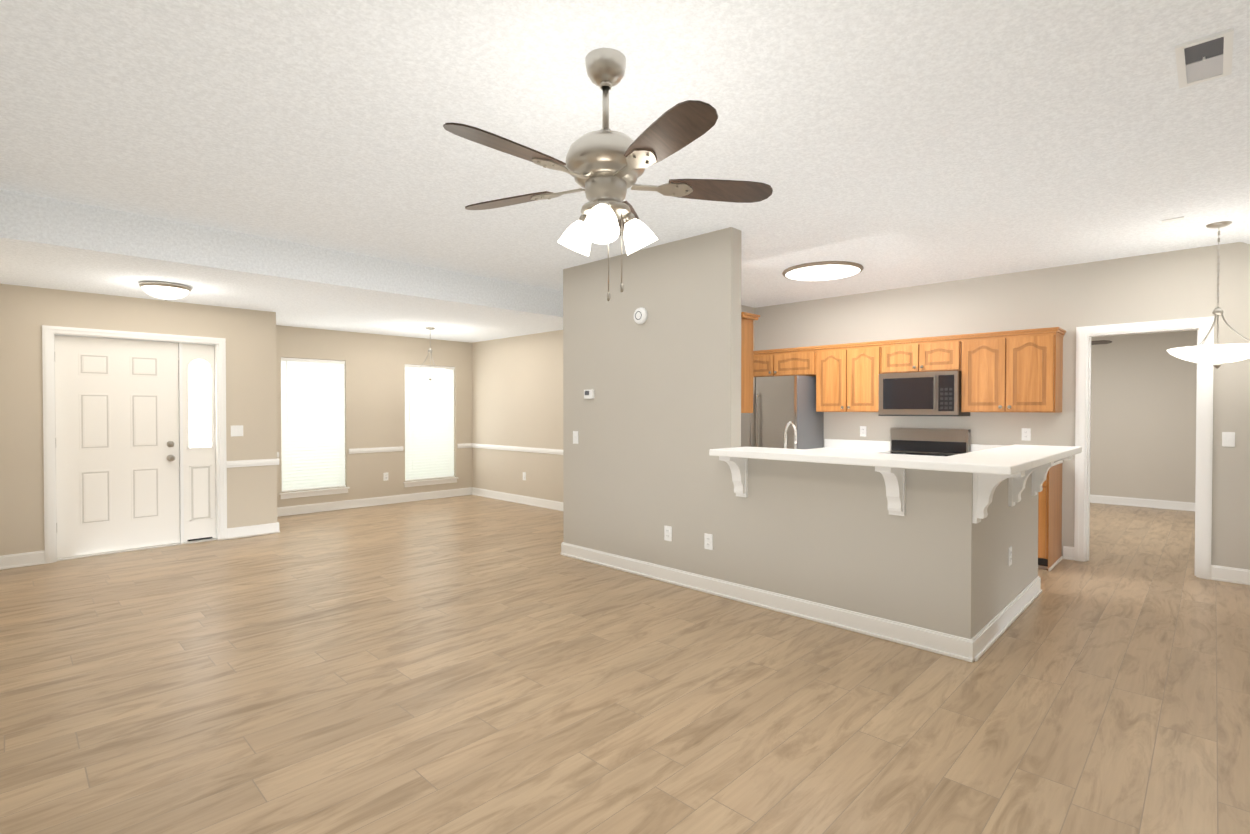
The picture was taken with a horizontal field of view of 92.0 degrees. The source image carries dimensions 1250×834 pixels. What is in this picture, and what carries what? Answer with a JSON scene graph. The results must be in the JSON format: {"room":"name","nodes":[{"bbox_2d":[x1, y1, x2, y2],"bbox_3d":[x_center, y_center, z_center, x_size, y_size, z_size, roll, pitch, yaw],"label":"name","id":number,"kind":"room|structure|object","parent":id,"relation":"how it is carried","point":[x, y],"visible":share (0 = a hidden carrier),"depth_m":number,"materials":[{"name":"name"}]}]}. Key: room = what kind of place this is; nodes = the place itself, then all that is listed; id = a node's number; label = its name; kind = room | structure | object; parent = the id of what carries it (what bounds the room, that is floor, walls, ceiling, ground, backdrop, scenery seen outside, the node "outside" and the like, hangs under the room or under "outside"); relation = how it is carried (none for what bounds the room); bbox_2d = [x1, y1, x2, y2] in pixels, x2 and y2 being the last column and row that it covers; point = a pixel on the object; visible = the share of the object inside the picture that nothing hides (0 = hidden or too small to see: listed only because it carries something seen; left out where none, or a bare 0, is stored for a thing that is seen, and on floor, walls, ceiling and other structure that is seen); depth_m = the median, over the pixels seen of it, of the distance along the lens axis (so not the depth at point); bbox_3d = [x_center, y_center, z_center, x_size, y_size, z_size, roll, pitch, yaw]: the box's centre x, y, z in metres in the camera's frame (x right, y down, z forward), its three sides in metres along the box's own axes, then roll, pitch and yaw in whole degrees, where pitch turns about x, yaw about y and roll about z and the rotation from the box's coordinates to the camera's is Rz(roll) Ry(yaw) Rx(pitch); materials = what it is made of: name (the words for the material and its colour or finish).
{"room":"empty living room","nodes":[
{"label":"empty living room","id":0,"kind":"room"},
{"bbox_2d":[0,284,276,555],"bbox_3d":[-4.705,0.073,5.916,0.160,2.440,2.280,1,1,44],"label":"wall","id":1,"kind":"structure","parent":0,"point":[26,313],"depth_m":5.68,"materials":[{"name":"beige paint"}]},
{"bbox_2d":[42,325,226,563],"bbox_3d":[-4.718,0.239,5.888,0.184,2.110,1.380,1,1,44],"label":"door frame","id":2,"kind":"structure","parent":1,"relation":"attached to","point":[49,444],"depth_m":5.87,"materials":[{"name":"white wood"}]},
{"bbox_2d":[54,335,215,558],"bbox_3d":[-4.719,0.268,5.889,0.119,2.024,1.222,1,1,44],"label":"front door","id":3,"kind":"structure","parent":1,"relation":"in","point":[117,437],"depth_m":5.84,"materials":[{"name":"white paint"}]},
{"bbox_2d":[231,425,242,436],"bbox_3d":[-4.114,0.147,6.402,0.008,0.116,0.115,1,1,44],"label":"light switch","id":4,"kind":"object","parent":1,"relation":"attached to","point":[236,430],"visible":1,"depth_m":6.40,"materials":[{"name":"white plastic"}]},
{"bbox_2d":[227,457,277,467],"bbox_3d":[-4.014,0.496,6.504,0.024,0.070,0.480,1,1,44],"label":"trim","id":5,"kind":"structure","parent":1,"relation":"attached to","point":[248,463],"depth_m":6.49,"materials":[{"name":"white wood"}]},
{"bbox_2d":[0,487,1249,661],"bbox_3d":[1.057,1.226,6.628,9.370,0.117,11.330,1,1,44],"label":"baseboard","id":6,"kind":"structure","parent":1,"relation":"attached to","point":[977,646],"depth_m":4.61,"materials":[{"name":"white"}]},
{"bbox_2d":[0,189,562,342],"bbox_3d":[-3.187,-1.326,6.646,3.470,0.340,5.630,1,1,44],"label":"ceiling","id":7,"kind":"structure","parent":0,"point":[292,304],"depth_m":5.13,"materials":[{"name":"white paint"}]},
{"bbox_2d":[139,281,191,300],"bbox_3d":[-3.965,-1.070,5.215,0.364,0.135,0.364,1,1,44],"label":"light","id":8,"kind":"object","parent":7,"relation":"attached to","point":[166,291],"visible":1,"depth_m":5.11,"materials":[{"name":"white glass"}]},
{"bbox_2d":[0,230,562,319],"bbox_3d":[-2.009,-1.119,5.471,0.140,0.045,5.670,1,1,44],"label":"header beam","id":9,"kind":"structure","parent":7,"relation":"attached to","point":[72,246],"depth_m":4.51,"materials":[{"name":"white paint"}]},
{"bbox_2d":[414,327,446,380],"bbox_3d":[-2.558,-0.823,7.932,0.420,0.694,0.420,1,1,44],"label":"dining pendant light","id":10,"kind":"object","parent":7,"relation":"hanging from","point":[430,373],"visible":1,"depth_m":7.84,"materials":[{"name":"white glass"}]},
{"bbox_2d":[276,325,471,506],"bbox_3d":[-3.561,0.040,8.677,0.120,2.440,3.270,1,1,44],"label":"wall","id":11,"kind":"structure","parent":0,"point":[374,381],"depth_m":8.61,"materials":[{"name":"beige paint"}]},
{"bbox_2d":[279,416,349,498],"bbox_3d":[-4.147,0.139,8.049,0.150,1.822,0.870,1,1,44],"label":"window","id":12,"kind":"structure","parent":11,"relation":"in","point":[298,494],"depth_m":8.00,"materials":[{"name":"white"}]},
{"bbox_2d":[281,357,345,491],"bbox_3d":[-4.137,0.097,8.039,0.056,1.730,0.798,1,1,44],"label":"window blinds","id":13,"kind":"object","parent":12,"relation":"attached to","point":[312,400],"visible":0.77,"depth_m":8.02,"materials":[{"name":"white"}]},
{"bbox_2d":[349,446,403,453],"bbox_3d":[-3.535,0.471,8.608,0.020,0.070,0.780,1,1,44],"label":"trim","id":14,"kind":"structure","parent":11,"relation":"attached to","point":[380,449],"depth_m":8.59,"materials":[{"name":"white wood"}]},
{"bbox_2d":[383,472,387,480],"bbox_3d":[-3.448,0.860,8.710,0.009,0.116,0.072,1,1,44],"label":"outlet","id":15,"kind":"object","parent":11,"relation":"attached to","point":[385,476],"visible":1,"depth_m":8.70,"materials":[{"name":"white plastic"}]},
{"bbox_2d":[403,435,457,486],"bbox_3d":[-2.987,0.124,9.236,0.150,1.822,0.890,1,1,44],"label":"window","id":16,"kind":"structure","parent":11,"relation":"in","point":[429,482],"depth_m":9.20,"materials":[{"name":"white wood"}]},
{"bbox_2d":[405,364,454,480],"bbox_3d":[-2.978,0.082,9.226,0.056,1.730,0.818,1,1,44],"label":"window blinds","id":17,"kind":"object","parent":16,"relation":"attached to","point":[429,408],"visible":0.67,"depth_m":9.22,"materials":[{"name":"white"}]},
{"bbox_2d":[472,330,562,501],"bbox_3d":[-0.926,-0.076,8.304,4.170,2.680,0.120,1,1,44],"label":"wall","id":18,"kind":"structure","parent":0,"point":[517,391],"depth_m":8.82,"materials":[{"name":"beige paint"}]},
{"bbox_2d":[470,443,562,454],"bbox_3d":[-0.975,0.475,8.261,4.170,0.070,0.020,1,1,44],"label":"trim","id":19,"kind":"structure","parent":18,"relation":"attached to","point":[472,445],"depth_m":8.83,"materials":[{"name":"white wood"}]},
{"bbox_2d":[0,495,1249,833],"bbox_3d":[1.042,1.334,6.665,9.800,0.100,11.800,1,1,44],"label":"floor","id":20,"kind":"structure","parent":0,"point":[468,665],"depth_m":2.86,"materials":[{"name":"brown wood"}]},
{"bbox_2d":[741,375,823,448],"bbox_3d":[1.770,0.400,7.184,0.890,1.733,0.746,1,1,44],"label":"refrigerator","id":21,"kind":"object","parent":20,"relation":"on","point":[780,403],"visible":0.23,"depth_m":6.85,"materials":[{"name":"silver metal"}]},
{"bbox_2d":[879,428,970,455],"bbox_3d":[2.951,0.702,6.078,0.756,1.156,0.711,1,1,44],"label":"range","id":22,"kind":"object","parent":20,"relation":"on","point":[929,441],"visible":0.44,"depth_m":6.23,"materials":[{"name":"silver metal"}]},
{"bbox_2d":[1038,463,1061,570],"bbox_3d":[3.519,0.860,5.577,0.752,0.876,0.641,1,1,44],"label":"base cabinet","id":23,"kind":"object","parent":20,"relation":"on","point":[1050,557],"depth_m":5.19,"materials":[{"name":"brown wood"}]},
{"bbox_2d":[808,439,1062,466],"bbox_3d":[2.967,0.342,6.108,2.305,0.141,0.645,1,1,44],"label":"countertop","id":24,"kind":"structure","parent":23,"relation":"on","point":[869,446],"depth_m":6.75,"materials":[{"name":"white"}]},
{"bbox_3d":[1.931,0.872,4.541,1.423,0.876,1.605,1,1,44],"label":"base cabinet","id":25,"kind":"object","parent":20,"relation":"on","visible":0},
{"bbox_3d":[1.942,0.411,4.547,1.423,0.041,1.637,1,1,44],"label":"countertop","id":26,"kind":"structure","parent":25,"relation":"on","visible":0},
{"bbox_2d":[784,421,796,447],"bbox_3d":[1.250,0.212,4.473,0.117,0.356,0.189,1,1,44],"label":"faucet","id":27,"kind":"object","parent":26,"relation":"on","point":[786,430],"visible":0.6,"depth_m":4.46,"materials":[{"name":"silver metal"}]},
{"bbox_2d":[0,0,1249,307],"bbox_3d":[0.496,-1.415,4.118,5.330,0.100,7.160,1,1,44],"label":"ceiling","id":28,"kind":"structure","parent":0,"point":[890,144],"depth_m":2.77,"materials":[{"name":"white paint"}]},
{"bbox_2d":[443,48,772,300],"bbox_3d":[-0.113,-0.883,2.234,1.263,0.915,1.209,1,1,44],"label":"ceiling fan","id":29,"kind":"object","parent":28,"relation":"hanging from","point":[606,166],"visible":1,"depth_m":2.19,"materials":[{"name":"silver metal"}]},
{"bbox_2d":[782,261,863,280],"bbox_3d":[1.860,-1.365,5.694,0.730,0.035,0.730,1,1,44],"label":"recessed light","id":30,"kind":"object","parent":28,"relation":"in","point":[822,270],"visible":1,"depth_m":5.59,"materials":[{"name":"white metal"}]},
{"bbox_2d":[1162,217,1183,222],"bbox_3d":[3.785,-1.362,4.170,0.115,0.006,0.070,1,1,44],"label":"ceiling plate","id":31,"kind":"object","parent":28,"relation":"attached to","point":[1172,219],"visible":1,"depth_m":4.16,"materials":[{"name":"white plastic"}]},
{"bbox_2d":[1175,28,1233,88],"bbox_3d":[2.173,-1.334,2.265,0.150,0.016,0.380,1,1,44],"label":"ceiling vent","id":32,"kind":"object","parent":28,"relation":"in","point":[1204,59],"visible":1,"depth_m":2.25,"materials":[{"name":"white plastic"}]},
{"bbox_2d":[1167,221,1249,368],"bbox_3d":[4.203,-0.854,4.279,0.540,1.024,0.540,1,1,44],"label":"light","id":33,"kind":"object","parent":28,"relation":"hanging from","point":[1217,353],"visible":1,"depth_m":4.22,"materials":[{"name":"white glass"}]},
{"bbox_2d":[563,267,754,543],"bbox_3d":[0.592,-0.057,6.788,0.120,2.680,3.230,1,1,44],"label":"wall","id":34,"kind":"structure","parent":0,"point":[567,405],"depth_m":5.63,"materials":[{"name":"beige paint"}]},
{"bbox_2d":[572,227,942,631],"bbox_3d":[0.686,-0.030,4.529,3.170,2.680,0.130,1,1,44],"label":"wall","id":35,"kind":"structure","parent":0,"point":[656,418],"depth_m":4.53,"materials":[{"name":"beige paint"}]},
{"bbox_2d":[573,431,577,443],"bbox_3d":[-0.456,0.188,5.546,0.072,0.116,0.012,1,1,44],"label":"light switch","id":36,"kind":"object","parent":35,"relation":"attached to","point":[575,437],"visible":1,"depth_m":5.55,"materials":[{"name":"white plastic"}]},
{"bbox_2d":[584,389,593,398],"bbox_3d":[-0.322,-0.205,5.403,0.115,0.080,0.024,1,1,44],"label":"thermostat","id":37,"kind":"object","parent":35,"relation":"attached to","point":[588,394],"visible":1,"depth_m":5.39,"materials":[{"name":"white plastic"}]},
{"bbox_2d":[634,307,647,323],"bbox_3d":[0.122,-0.830,4.952,0.140,0.140,0.038,1,1,44],"label":"smoke detector","id":38,"kind":"object","parent":35,"relation":"attached to","point":[640,315],"visible":0.96,"depth_m":4.93,"materials":[{"name":"white plastic"}]},
{"bbox_2d":[664,526,671,540],"bbox_3d":[0.340,0.922,4.781,0.072,0.116,0.009,1,1,44],"label":"outlet","id":39,"kind":"object","parent":35,"relation":"attached to","point":[667,533],"visible":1,"depth_m":4.78,"materials":[{"name":"white plastic"}]},
{"bbox_2d":[704,533,712,549],"bbox_3d":[0.622,0.931,4.505,0.072,0.116,0.009,1,1,44],"label":"outlet","id":40,"kind":"object","parent":35,"relation":"attached to","point":[708,541],"visible":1,"depth_m":4.50,"materials":[{"name":"white plastic"}]},
{"bbox_2d":[719,456,747,496],"bbox_3d":[0.759,0.417,4.216,0.087,0.300,0.224,1,1,44],"label":"corbel","id":41,"kind":"object","parent":35,"relation":"attached to","point":[738,466],"depth_m":4.24,"materials":[{"name":"white wood"}]},
{"bbox_2d":[741,312,759,412],"bbox_3d":[0.672,-0.405,4.790,0.780,0.744,0.225,1,1,44],"label":"upper cabinet","id":42,"kind":"object","parent":35,"relation":"attached to","point":[747,319],"visible":0.27,"depth_m":4.53,"materials":[{"name":"brown wood"}]},
{"bbox_2d":[875,467,904,515],"bbox_3d":[1.524,0.426,3.468,0.087,0.300,0.224,1,1,44],"label":"corbel","id":43,"kind":"object","parent":35,"relation":"attached to","point":[894,478],"depth_m":3.49,"materials":[{"name":"white wood"}]},
{"bbox_2d":[943,471,1037,638],"bbox_3d":[2.443,0.795,3.949,0.130,1.045,1.740,1,1,44],"label":"wall","id":44,"kind":"structure","parent":0,"point":[979,582],"depth_m":3.44,"materials":[{"name":"beige paint"}]},
{"bbox_2d":[709,444,1081,474],"bbox_3d":[1.980,0.243,4.318,1.798,0.045,2.170,1,1,44],"label":"countertop","id":45,"kind":"structure","parent":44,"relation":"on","point":[1011,459],"depth_m":3.53,"materials":[{"name":"white"}]},
{"bbox_2d":[1008,546,1011,565],"bbox_3d":[2.486,0.898,3.894,0.009,0.116,0.072,1,1,44],"label":"outlet","id":46,"kind":"object","parent":44,"relation":"attached to","point":[1009,556],"visible":1,"depth_m":3.88,"materials":[{"name":"white plastic"}]},
{"bbox_2d":[1028,461,1055,495],"bbox_3d":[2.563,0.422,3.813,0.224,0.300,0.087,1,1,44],"label":"corbel","id":47,"kind":"object","parent":44,"relation":"attached to","point":[1039,474],"depth_m":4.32,"materials":[{"name":"white wood"}]},
{"bbox_2d":[1056,456,1071,461],"bbox_3d":[3.038,0.416,4.300,0.224,0.300,0.087,1,1,44],"label":"corbel","id":48,"kind":"object","parent":44,"relation":"attached to","point":[1070,457],"depth_m":4.21,"materials":[{"name":"white wood"}]},
{"bbox_2d":[755,242,1249,569],"bbox_3d":[3.581,-0.048,6.042,5.200,2.680,0.120,1,1,44],"label":"wall","id":49,"kind":"structure","parent":0,"point":[1169,285],"depth_m":5.52,"materials":[{"name":"beige paint"}]},
{"bbox_2d":[753,347,812,376],"bbox_3d":[1.901,-0.646,7.336,1.056,0.324,0.360,1,1,44],"label":"upper cabinet","id":50,"kind":"object","parent":49,"relation":"attached to","point":[799,360],"depth_m":7.12,"materials":[{"name":"brown wood"}]},
{"bbox_2d":[813,341,878,411],"bbox_3d":[2.542,-0.428,6.713,0.727,0.744,0.360,1,1,44],"label":"upper cabinet","id":51,"kind":"object","parent":49,"relation":"attached to","point":[847,379],"depth_m":6.59,"materials":[{"name":"brown wood"}]},
{"bbox_2d":[860,426,866,436],"bbox_3d":[2.691,0.162,6.822,0.072,0.116,0.009,1,1,44],"label":"outlet","id":52,"kind":"object","parent":49,"relation":"attached to","point":[863,430],"visible":1,"depth_m":6.82,"materials":[{"name":"white plastic"}]},
{"bbox_2d":[877,335,956,374],"bbox_3d":[3.075,-0.623,6.190,0.757,0.342,0.360,1,1,44],"label":"upper cabinet","id":53,"kind":"object","parent":49,"relation":"attached to","point":[938,353],"depth_m":6.07,"materials":[{"name":"brown wood"}]},
{"bbox_2d":[878,371,969,415],"bbox_3d":[3.039,-0.229,6.157,0.750,0.438,0.464,1,1,44],"label":"microwave","id":54,"kind":"object","parent":53,"relation":"attached to","point":[937,393],"visible":1,"depth_m":5.99,"materials":[{"name":"silver metal"}]},
{"bbox_2d":[957,327,1064,412],"bbox_3d":[3.617,-0.416,5.664,0.748,0.744,0.360,1,1,44],"label":"upper cabinet","id":55,"kind":"object","parent":49,"relation":"attached to","point":[1013,371],"depth_m":5.50,"materials":[{"name":"brown wood"}]},
{"bbox_2d":[1022,428,1030,440],"bbox_3d":[3.808,0.166,5.732,0.072,0.116,0.009,1,1,44],"label":"outlet","id":56,"kind":"object","parent":49,"relation":"attached to","point":[1026,434],"visible":1,"depth_m":5.73,"materials":[{"name":"white plastic"}]},
{"bbox_2d":[1074,316,1213,579],"bbox_3d":[4.441,0.247,5.201,0.890,2.110,0.162,1,1,44],"label":"door frame","id":57,"kind":"structure","parent":49,"relation":"attached to","point":[1204,453],"depth_m":5.04,"materials":[{"name":"white wood"}]},
{"bbox_2d":[1222,432,1234,446],"bbox_3d":[4.779,0.177,4.781,0.072,0.116,0.012,1,1,44],"label":"light switch","id":58,"kind":"object","parent":49,"relation":"attached to","point":[1228,439],"visible":1,"depth_m":4.78,"materials":[{"name":"white plastic"}]},
{"bbox_2d":[1090,330,1196,502],"bbox_3d":[7.078,0.039,8.737,3.660,2.440,0.120,1,1,44],"label":"wall","id":59,"kind":"structure","parent":0,"point":[1143,415],"depth_m":8.44,"materials":[{"name":"paint"}]},
{"bbox_2d":[1240,179,1249,243],"bbox_3d":[2.692,-1.178,1.976,0.810,0.521,7.160,1,1,44],"label":"ceiling","id":60,"kind":"structure","parent":0,"point":[1245,235],"depth_m":4.23,"materials":[{"name":"white paint"}]},
{"bbox_3d":[5.600,-1.212,7.194,3.940,0.100,4.370,1,1,44],"label":"ceiling","id":61,"kind":"structure","parent":0,"visible":0},
{"bbox_2d":[1091,340,1111,344],"bbox_3d":[4.822,-0.980,6.930,1.211,0.357,1.265,1,1,44],"label":"ceiling fan","id":62,"kind":"object","parent":61,"relation":"hanging from","point":[1100,342],"visible":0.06,"depth_m":6.57,"materials":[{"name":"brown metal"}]},
{"label":"outside","id":63,"kind":"structure","parent":0,"visible":0},
{"bbox_2d":[286,438,449,486],"bbox_3d":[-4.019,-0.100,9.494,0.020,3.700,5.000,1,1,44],"label":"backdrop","id":64,"kind":"structure","parent":63,"point":[339,460],"depth_m":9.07,"materials":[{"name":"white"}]}
]}

